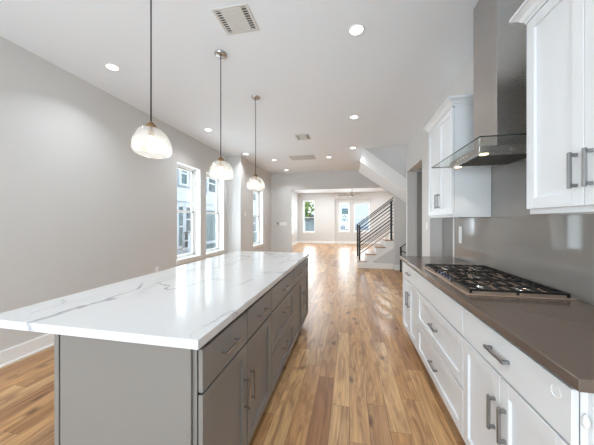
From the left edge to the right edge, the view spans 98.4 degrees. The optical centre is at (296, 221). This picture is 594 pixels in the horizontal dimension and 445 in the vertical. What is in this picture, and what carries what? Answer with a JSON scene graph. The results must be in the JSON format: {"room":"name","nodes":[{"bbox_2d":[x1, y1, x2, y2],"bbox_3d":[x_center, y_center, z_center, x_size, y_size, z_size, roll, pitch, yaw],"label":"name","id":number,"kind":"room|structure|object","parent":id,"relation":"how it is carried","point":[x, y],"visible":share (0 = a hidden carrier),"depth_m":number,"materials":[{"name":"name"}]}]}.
{"room":"kitchen","nodes":[
{"label":"kitchen","id":0,"kind":"room"},
{"bbox_2d":[0,36,226,351],"bbox_3d":[-2.878,-0.180,2.197,0.220,3.050,9.350,0,0,12],"label":"wall","id":1,"kind":"structure","parent":0,"point":[81,210],"depth_m":3.02,"materials":[{"name":"white paint"}]},
{"bbox_2d":[0,333,53,367],"bbox_3d":[-2.742,1.272,2.246,0.026,0.145,9.200,0,0,12],"label":"baseboard","id":2,"kind":"structure","parent":1,"relation":"attached to","point":[16,353],"depth_m":2.53,"materials":[{"name":"white paint"}]},
{"bbox_2d":[176,162,201,264],"bbox_3d":[-2.244,-0.150,5.170,0.230,1.930,0.830,0,0,12],"label":"window","id":3,"kind":"structure","parent":1,"relation":"in","point":[194,255],"depth_m":5.52,"materials":[{"name":"white paint"}]},
{"bbox_2d":[205,172,224,257],"bbox_3d":[-2.039,-0.150,6.169,0.230,1.930,0.890,0,0,12],"label":"window","id":4,"kind":"structure","parent":1,"relation":"in","point":[219,249],"depth_m":6.55,"materials":[{"name":"white paint"}]},
{"bbox_2d":[0,243,465,444],"bbox_3d":[1.323,1.405,6.211,7.100,0.120,19.300,0,0,12],"label":"floor","id":5,"kind":"structure","parent":0,"point":[353,373],"depth_m":2.15,"materials":[{"name":"brown wood"}]},
{"bbox_2d":[54,334,59,444],"bbox_3d":[-0.766,0.906,2.342,0.024,0.878,2.558,0,0,12],"label":"panel","id":6,"kind":"object","parent":5,"relation":"on","point":[56,336],"visible":0.07,"depth_m":1.09,"materials":[{"name":"grey paint"}]},
{"bbox_2d":[60,290,270,444],"bbox_3d":[-0.576,0.906,1.452,0.689,0.878,0.890,0,0,12],"label":"base cabinet","id":7,"kind":"object","parent":5,"relation":"on","point":[112,392],"visible":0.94,"depth_m":1.05,"materials":[{"name":"grey paint"}]},
{"bbox_2d":[0,251,308,349],"bbox_3d":[-0.616,0.448,2.314,1.065,0.036,2.617,0,0,12],"label":"countertop","id":8,"kind":"structure","parent":7,"relation":"on","point":[185,306],"depth_m":1.31,"materials":[{"name":"white stone"}]},
{"bbox_2d":[269,270,293,393],"bbox_3d":[-0.408,0.906,2.257,0.684,0.878,0.751,0,0,12],"label":"base cabinet","id":9,"kind":"object","parent":5,"relation":"on","point":[282,292],"visible":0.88,"depth_m":2.11,"materials":[{"name":"grey paint"}]},
{"bbox_2d":[293,257,308,342],"bbox_3d":[-0.241,0.906,3.074,0.684,0.878,0.913,0,0,12],"label":"base cabinet","id":10,"kind":"object","parent":5,"relation":"on","point":[300,287],"visible":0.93,"depth_m":2.95,"materials":[{"name":"grey paint"}]},
{"bbox_2d":[356,231,393,268],"bbox_3d":[3.262,0.627,7.667,2.896,1.435,1.170,0,0,12],"label":"staircase","id":11,"kind":"structure","parent":5,"relation":"on","point":[381,256],"depth_m":7.29,"materials":[{"name":"beige wood"}]},
{"bbox_2d":[356,197,393,255],"bbox_3d":[2.624,0.095,8.292,1.385,2.088,0.052,0,0,12],"label":"stair railing","id":12,"kind":"object","parent":11,"relation":"on","point":[393,197],"visible":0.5,"depth_m":8.31,"materials":[{"name":"black metal"}]},
{"bbox_2d":[358,199,392,260],"bbox_3d":[2.238,0.259,7.340,0.960,1.760,0.052,0,0,12],"label":"stair railing","id":13,"kind":"object","parent":11,"relation":"on","point":[390,202],"visible":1,"depth_m":7.33,"materials":[{"name":"black metal"}]},
{"bbox_2d":[400,243,405,271],"bbox_3d":[2.880,0.909,6.760,0.310,0.872,0.040,0,0,12],"label":"stair railing","id":14,"kind":"object","parent":5,"relation":"on","point":[401,251],"visible":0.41,"depth_m":6.76,"materials":[{"name":"black metal"}]},
{"bbox_2d":[403,262,417,349],"bbox_3d":[1.492,0.906,2.713,0.635,0.878,0.686,0,0,12],"label":"base cabinet","id":15,"kind":"object","parent":5,"relation":"on","point":[410,290],"visible":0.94,"depth_m":2.71,"materials":[{"name":"white paint"}]},
{"bbox_2d":[417,273,465,437],"bbox_3d":[1.323,0.906,1.886,0.635,0.878,0.998,0,0,12],"label":"base cabinet","id":16,"kind":"object","parent":5,"relation":"on","point":[440,337],"visible":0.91,"depth_m":1.79,"materials":[{"name":"white paint"}]},
{"bbox_2d":[463,308,593,444],"bbox_3d":[1.147,0.906,1.029,0.635,0.878,0.747,0,0,12],"label":"base cabinet","id":17,"kind":"object","parent":5,"relation":"on","point":[510,398],"visible":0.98,"depth_m":1.02,"materials":[{"name":"white paint"}]},
{"bbox_2d":[400,256,593,393],"bbox_3d":[1.329,0.448,1.883,0.624,0.036,2.547,0,0,12],"label":"countertop","id":18,"kind":"structure","parent":17,"relation":"on","point":[558,334],"depth_m":1.09,"materials":[{"name":"brown stone"}]},
{"bbox_2d":[422,264,576,300],"bbox_3d":[1.347,0.413,1.898,0.533,0.034,0.940,0,0,12],"label":"gas cooktop","id":19,"kind":"object","parent":18,"relation":"in","point":[484,280],"visible":1,"depth_m":1.68,"materials":[{"name":"black metal"}]},
{"bbox_2d":[227,156,243,252],"bbox_3d":[-1.739,-0.180,6.838,0.590,3.050,0.200,0,0,12],"label":"wall","id":20,"kind":"structure","parent":0,"point":[235,186],"depth_m":6.73,"materials":[{"name":"white paint"}]},
{"bbox_2d":[0,0,478,193],"bbox_3d":[1.323,-1.765,6.211,7.100,0.120,19.300,0,0,12],"label":"ceiling","id":21,"kind":"structure","parent":0,"point":[309,75],"depth_m":2.72,"materials":[{"name":"white paint"}]},
{"bbox_2d":[104,63,119,70],"bbox_3d":[-2.042,-1.702,2.837,0.144,0.006,0.144,0,0,12],"label":"recessed light","id":22,"kind":"object","parent":21,"relation":"in","point":[110,66],"visible":1,"depth_m":2.84,"materials":[{"name":"white"}]},
{"bbox_2d":[131,0,171,158],"bbox_3d":[-0.951,-1.064,1.683,0.248,1.280,0.241,0,0,12],"label":"pendant light","id":23,"kind":"object","parent":21,"relation":"hanging from","point":[150,125],"visible":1,"depth_m":1.68,"materials":[{"name":"white"}]},
{"bbox_2d":[209,50,233,179],"bbox_3d":[-0.769,-1.064,2.610,0.248,1.280,0.241,0,0,12],"label":"pendant light","id":24,"kind":"object","parent":21,"relation":"hanging from","point":[220,54],"visible":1,"depth_m":2.60,"materials":[{"name":"glass"}]},
{"bbox_2d":[211,3,258,34],"bbox_3d":[-0.512,-1.699,2.172,0.305,0.012,0.290,0,0,12],"label":"ceiling vent","id":25,"kind":"object","parent":21,"relation":"in","point":[237,19],"visible":1,"depth_m":2.15,"materials":[{"name":"white metal"}]},
{"bbox_2d":[247,95,264,190],"bbox_3d":[-0.563,-1.064,3.528,0.248,1.280,0.241,0,0,12],"label":"pendant light","id":26,"kind":"object","parent":21,"relation":"hanging from","point":[253,97],"visible":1,"depth_m":3.52,"materials":[{"name":"white"}]},
{"bbox_2d":[288,155,315,159],"bbox_3d":[0.150,-1.701,6.864,0.680,0.008,0.470,0,0,12],"label":"ceiling vent","id":27,"kind":"object","parent":21,"relation":"in","point":[299,157],"visible":1,"depth_m":6.84,"materials":[{"name":"white metal"}]},
{"bbox_2d":[295,134,310,139],"bbox_3d":[0.124,-1.699,5.191,0.280,0.012,0.320,0,0,12],"label":"ceiling vent","id":28,"kind":"object","parent":21,"relation":"in","point":[301,136],"visible":1,"depth_m":5.19,"materials":[{"name":"white metal"}]},
{"bbox_2d":[338,192,356,196],"bbox_3d":[2.518,-1.415,11.777,1.286,0.579,1.237,0,0,12],"label":"ceiling fan","id":29,"kind":"object","parent":21,"relation":"hanging from","point":[351,194],"visible":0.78,"depth_m":11.65,"materials":[{"name":"silver metal"}]},
{"bbox_2d":[348,24,364,35],"bbox_3d":[0.529,-1.702,2.285,0.144,0.006,0.144,0,0,12],"label":"recessed light","id":30,"kind":"object","parent":21,"relation":"in","point":[356,29],"visible":1,"depth_m":2.28,"materials":[{"name":"white paint"}]},
{"bbox_2d":[244,158,270,251],"bbox_3d":[-1.282,-0.180,8.097,0.200,3.050,2.450,0,0,12],"label":"wall","id":31,"kind":"structure","parent":0,"point":[249,167],"depth_m":7.58,"materials":[{"name":"white paint"}]},
{"bbox_2d":[253,187,263,248],"bbox_3d":[-1.287,-0.100,7.996,0.230,1.830,0.950,0,0,12],"label":"window","id":32,"kind":"structure","parent":31,"relation":"in","point":[259,243],"depth_m":8.41,"materials":[{"name":"white paint"}]},
{"bbox_2d":[292,190,297,242],"bbox_3d":[-0.673,-0.180,12.667,0.200,3.050,6.450,0,0,12],"label":"wall","id":33,"kind":"structure","parent":0,"point":[294,194],"depth_m":15.02,"materials":[{"name":"white paint"}]},
{"bbox_2d":[292,203,293,234],"bbox_3d":[-0.397,-0.115,13.938,0.230,1.740,0.910,0,0,12],"label":"window","id":34,"kind":"structure","parent":33,"relation":"in","point":[292,203],"depth_m":14.34,"materials":[{"name":"white paint"}]},
{"bbox_2d":[271,171,393,251],"bbox_3d":[1.849,-0.180,8.783,6.700,3.050,0.150,0,0,12],"label":"wall","id":35,"kind":"structure","parent":0,"point":[282,185],"depth_m":9.14,"materials":[{"name":"white paint"}]},
{"bbox_2d":[298,192,392,241],"bbox_3d":[3.178,-0.180,15.273,6.700,3.050,0.200,0,0,12],"label":"wall","id":36,"kind":"structure","parent":0,"point":[324,202],"depth_m":15.42,"materials":[{"name":"white paint"}]},
{"bbox_2d":[302,200,315,233],"bbox_3d":[0.751,-0.260,15.755,0.810,2.030,0.230,0,0,12],"label":"window","id":37,"kind":"structure","parent":36,"relation":"in","point":[304,201],"depth_m":15.79,"materials":[{"name":"white paint"}]},
{"bbox_2d":[298,241,334,243],"bbox_3d":[1.172,1.272,15.568,2.250,0.145,0.026,0,0,12],"label":"baseboard","id":38,"kind":"structure","parent":36,"relation":"attached to","point":[324,242],"depth_m":15.53,"materials":[{"name":"white paint"}]},
{"bbox_2d":[335,199,371,241],"bbox_3d":[3.355,0.015,15.313,2.130,2.660,0.150,0,0,12],"label":"wall","id":39,"kind":"structure","parent":0,"point":[339,236],"depth_m":15.27,"materials":[{"name":"white paint"}]},
{"bbox_2d":[338,203,349,232],"bbox_3d":[2.852,-0.215,15.426,0.700,1.780,0.230,0,0,12],"label":"window","id":40,"kind":"structure","parent":39,"relation":"in","point":[346,231],"depth_m":15.45,"materials":[{"name":"white paint"}]},
{"bbox_2d":[335,241,371,243],"bbox_3d":[3.337,1.272,15.227,2.130,0.145,0.026,0,0,12],"label":"baseboard","id":41,"kind":"structure","parent":39,"relation":"attached to","point":[336,242],"depth_m":15.27,"materials":[{"name":"white paint"}]},
{"bbox_2d":[353,202,369,232],"bbox_3d":[3.847,-0.215,15.223,0.990,1.780,0.230,0,0,12],"label":"window","id":42,"kind":"structure","parent":39,"relation":"in","point":[368,203],"depth_m":15.22,"materials":[{"name":"white paint"}]},
{"bbox_2d":[360,159,405,264],"bbox_3d":[3.308,-0.180,7.006,3.130,3.050,0.095,0,0,12],"label":"wall","id":43,"kind":"structure","parent":0,"point":[399,164],"depth_m":7.06,"materials":[{"name":"white paint"}]},
{"bbox_2d":[359,149,405,201],"bbox_3d":[2.567,-0.865,6.442,1.955,1.679,1.303,0,0,12],"label":"staircase","id":44,"kind":"structure","parent":43,"relation":"attached to","point":[373,168],"depth_m":5.97,"materials":[{"name":"white paint"}]},
{"bbox_2d":[394,265,402,269],"bbox_3d":[3.756,1.272,6.853,2.190,0.145,0.026,0,0,12],"label":"baseboard","id":45,"kind":"structure","parent":43,"relation":"attached to","point":[396,267],"depth_m":7.05,"materials":[{"name":"white paint"}]},
{"bbox_2d":[363,146,421,255],"bbox_3d":[3.189,-1.455,6.301,3.320,5.600,1.525,0,0,12],"label":"wall","id":46,"kind":"structure","parent":0,"point":[394,152],"depth_m":7.09,"materials":[{"name":"white paint"}]},
{"bbox_2d":[417,172,421,255],"bbox_3d":[2.966,0.130,5.512,0.700,2.410,0.108,0,0,12],"label":"door","id":47,"kind":"structure","parent":46,"relation":"in","point":[419,174],"depth_m":5.59,"materials":[{"name":"grey paint"}]},
{"bbox_2d":[442,218,452,256],"bbox_3d":[3.289,-0.180,4.022,1.970,3.050,0.100,0,0,12],"label":"wall","id":48,"kind":"structure","parent":0,"point":[447,223],"depth_m":4.15,"materials":[{"name":"white paint"}]},
{"bbox_2d":[406,57,593,304],"bbox_3d":[1.619,-0.180,1.225,0.180,3.050,9.250,0,0,12],"label":"wall","id":49,"kind":"structure","parent":0,"point":[417,147],"depth_m":4.36,"materials":[{"name":"white paint"}]},
{"bbox_2d":[453,218,453,256],"bbox_3d":[1.903,0.125,3.090,0.032,2.440,0.018,0,0,12],"label":"trim","id":50,"kind":"structure","parent":49,"relation":"attached to","point":[453,218],"depth_m":3.09,"materials":[{"name":"white paint"}]},
{"bbox_2d":[423,94,490,217],"bbox_3d":[1.619,-0.578,2.663,0.364,1.081,0.832,0,0,12],"label":"upper cabinet","id":51,"kind":"object","parent":49,"relation":"attached to","point":[452,192],"visible":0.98,"depth_m":2.34,"materials":[{"name":"white paint"}]},
{"bbox_2d":[432,0,526,167],"bbox_3d":[1.394,-1.070,1.881,0.493,1.268,0.894,0,0,12],"label":"range hood","id":52,"kind":"object","parent":49,"relation":"attached to","point":[499,45],"visible":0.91,"depth_m":1.73,"materials":[{"name":"silver metal"}]},
{"bbox_2d":[454,159,593,303],"bbox_3d":[1.588,-0.343,1.563,0.013,1.544,3.100,0,0,12],"label":"backsplash","id":53,"kind":"structure","parent":49,"relation":"attached to","point":[556,251],"depth_m":1.85,"materials":[{"name":"grey stone"}]},
{"bbox_2d":[459,226,461,242],"bbox_3d":[1.853,0.155,2.912,0.008,0.190,0.075,0,0,12],"label":"wall outlet","id":54,"kind":"object","parent":53,"relation":"attached to","point":[460,227],"visible":1,"depth_m":2.90,"materials":[{"name":"white plastic"}]},
{"bbox_2d":[509,0,593,213],"bbox_3d":[1.278,-0.578,0.995,0.364,1.081,0.803,0,0,12],"label":"upper cabinet","id":55,"kind":"object","parent":49,"relation":"attached to","point":[560,33],"visible":1,"depth_m":1.16,"materials":[{"name":"white paint"}]},
{"label":"outside","id":56,"kind":"structure","parent":0,"visible":0},
{"bbox_3d":[4.012,1.745,19.593,80.000,0.200,80.000,0,0,12],"label":"ground","id":57,"kind":"structure","parent":56,"visible":0},
{"bbox_2d":[177,169,256,254],"bbox_3d":[-5.924,-2.405,14.687,4.300,8.100,12.800,0,0,12],"label":"house","id":58,"kind":"structure","parent":57,"relation":"on","point":[183,177],"depth_m":11.38,"materials":[{"name":"grey"}]},
{"bbox_2d":[305,212,313,230],"bbox_3d":[0.933,0.195,32.473,4.800,2.900,4.800,0,0,12],"label":"house","id":59,"kind":"structure","parent":57,"relation":"on","point":[309,222],"depth_m":30.32,"materials":[{"name":"grey"}]},
{"bbox_2d":[340,204,368,229],"bbox_3d":[6.816,-2.605,21.571,8.100,8.500,5.800,0,0,12],"label":"house","id":60,"kind":"structure","parent":57,"relation":"on","point":[361,210],"depth_m":19.50,"materials":[{"name":"white"}]},
{"bbox_3d":[0.988,1.630,25.265,5.000,0.030,8.900,0,0,12],"label":"lawn","id":61,"kind":"structure","parent":57,"relation":"on","visible":0},
{"bbox_2d":[305,202,313,218],"bbox_3d":[0.139,-0.760,26.507,3.610,4.769,3.671,0,0,12],"label":"tree","id":62,"kind":"object","parent":61,"relation":"on","point":[307,204],"visible":0.26,"depth_m":26.11,"materials":[{"name":"green plant"}]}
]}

